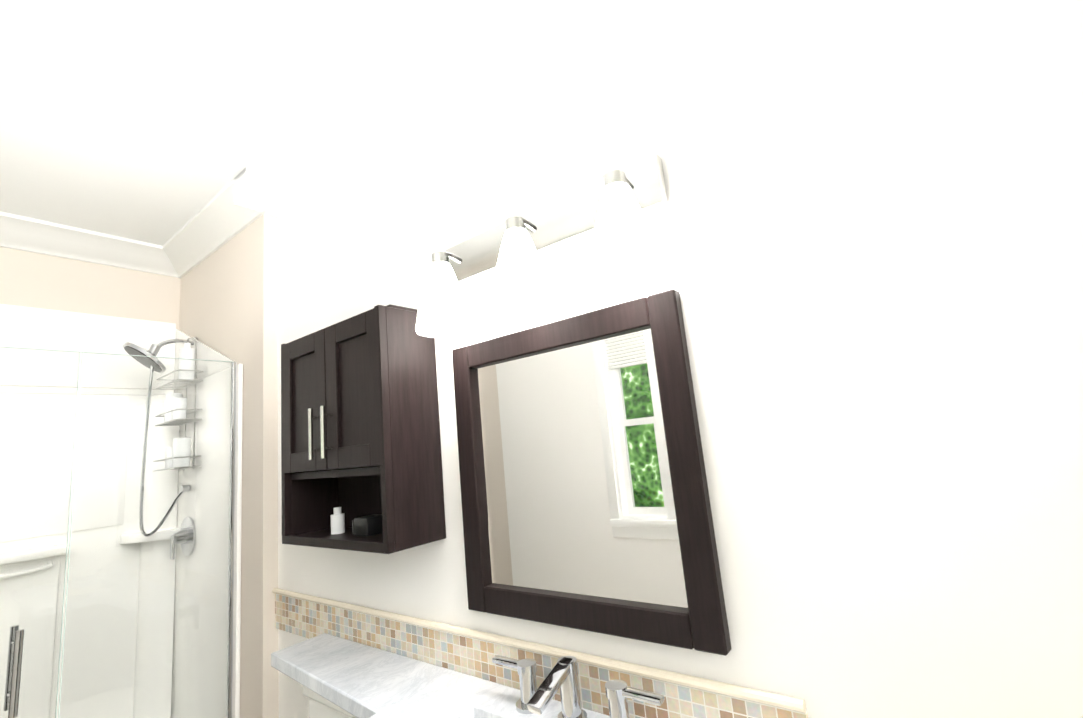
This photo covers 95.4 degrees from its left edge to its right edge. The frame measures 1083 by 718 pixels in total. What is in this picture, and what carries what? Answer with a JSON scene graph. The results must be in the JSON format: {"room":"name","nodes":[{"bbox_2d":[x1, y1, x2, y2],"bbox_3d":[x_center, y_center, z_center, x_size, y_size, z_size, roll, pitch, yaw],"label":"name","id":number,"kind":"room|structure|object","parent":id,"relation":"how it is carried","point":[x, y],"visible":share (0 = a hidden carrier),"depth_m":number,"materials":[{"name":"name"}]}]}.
{"room":"bathroom","nodes":[
{"label":"bathroom","id":0,"kind":"room"},
{"bbox_2d":[0,247,180,389],"bbox_3d":[-2.058,0.664,1.838,0.120,2.440,1.505,-13,-12,36],"label":"wall","id":1,"kind":"structure","parent":0,"point":[34,280],"depth_m":2.13,"materials":[{"name":"beige paint"}]},
{"bbox_2d":[0,212,180,277],"bbox_3d":[-2.102,-0.504,1.936,0.105,0.105,1.185,-13,-12,36],"label":"crown molding","id":2,"kind":"structure","parent":1,"relation":"attached to","point":[22,233],"depth_m":2.10,"materials":[{"name":"white wood"}]},
{"bbox_2d":[0,0,453,245],"bbox_3d":[-0.698,-0.913,0.939,3.880,0.100,1.505,-13,-12,36],"label":"ceiling","id":3,"kind":"structure","parent":0,"point":[160,122],"depth_m":1.39,"materials":[{"name":"paint"}]},
{"bbox_2d":[179,214,278,717],"bbox_3d":[-1.256,0.624,2.048,0.905,2.440,0.200,-13,-12,36],"label":"wall","id":4,"kind":"structure","parent":0,"point":[228,299],"depth_m":1.81,"materials":[{"name":"beige paint"}]},
{"bbox_2d":[234,168,277,216],"bbox_3d":[-1.046,-0.620,1.846,0.105,0.105,0.155,-13,-12,36],"label":"crown molding","id":5,"kind":"structure","parent":4,"relation":"attached to","point":[245,196],"depth_m":1.81,"materials":[{"name":"white wood"}]},
{"bbox_2d":[277,0,1082,717],"bbox_3d":[0.228,0.294,0.943,2.855,2.440,0.120,-13,-12,36],"label":"wall","id":6,"kind":"structure","parent":0,"point":[865,224],"depth_m":0.74,"materials":[{"name":"white paint"}]},
{"bbox_2d":[281,304,445,553],"bbox_3d":[-0.512,0.191,1.321,0.490,0.577,0.198,-13,-12,36],"label":"upper cabinet","id":7,"kind":"object","parent":6,"relation":"attached to","point":[361,463],"visible":0.98,"depth_m":1.23,"materials":[{"name":"brown wood"}]},
{"bbox_2d":[162,0,570,277],"bbox_3d":[-0.367,-0.772,1.335,3.640,0.105,0.155,-13,-12,36],"label":"crown molding","id":8,"kind":"structure","parent":6,"relation":"attached to","point":[451,45],"depth_m":1.45,"materials":[{"name":"white wood"}]},
{"bbox_2d":[416,154,667,336],"bbox_3d":[-0.040,-0.220,1.023,0.598,0.235,0.157,-13,-12,36],"label":"sconce","id":9,"kind":"object","parent":6,"relation":"attached to","point":[609,209],"visible":0.98,"depth_m":0.98,"materials":[{"name":"white glass"}]},
{"bbox_2d":[452,289,730,655],"bbox_3d":[0.041,0.221,1.000,0.580,0.600,0.026,-13,-12,36],"label":"mirror","id":10,"kind":"object","parent":6,"relation":"attached to","point":[585,500],"visible":0.94,"depth_m":0.95,"materials":[{"name":"brown wood"}]},
{"bbox_3d":[-0.462,1.579,0.510,3.880,0.100,1.505,-13,-12,36],"label":"floor","id":11,"kind":"structure","parent":0,"visible":0},
{"bbox_2d":[0,304,242,717],"bbox_3d":[-1.716,0.749,1.514,0.763,2.100,1.178,-13,-12,36],"label":"shower","id":12,"kind":"object","parent":11,"relation":"on","point":[120,546],"visible":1,"depth_m":1.96,"materials":[{"name":"white plastic"}]},
{"bbox_2d":[302,686,356,717],"bbox_3d":[-0.566,1.226,1.034,0.410,0.788,0.554,-13,-12,36],"label":"toilet","id":13,"kind":"object","parent":11,"relation":"on","point":[320,706],"visible":0.21,"depth_m":1.29,"materials":[{"name":"white ceramic"}]},
{"bbox_2d":[271,588,807,717],"bbox_3d":[-0.349,1.097,0.965,1.656,0.979,0.422,-13,-12,36],"label":"bathroom vanity","id":14,"kind":"object","parent":11,"relation":"on","point":[358,661],"visible":1,"depth_m":1.04,"materials":[{"name":"cream painted wood"},{"name":"white marble"}]},
{"bbox_2d":[271,633,807,717],"bbox_3d":[-0.254,0.706,0.923,1.319,0.035,0.412,-13,-12,36],"label":"countertop","id":15,"kind":"structure","parent":14,"relation":"on","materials":[{"name":"stone"}]},
{"bbox_2d":[492,654,664,717],"bbox_3d":[0.027,0.599,0.869,0.370,0.104,0.133,-13,-12,36],"label":"faucet","id":16,"kind":"object","parent":15,"relation":"on","point":[529,701],"depth_m":0.89,"materials":[{"name":"silver metal"}]}
]}

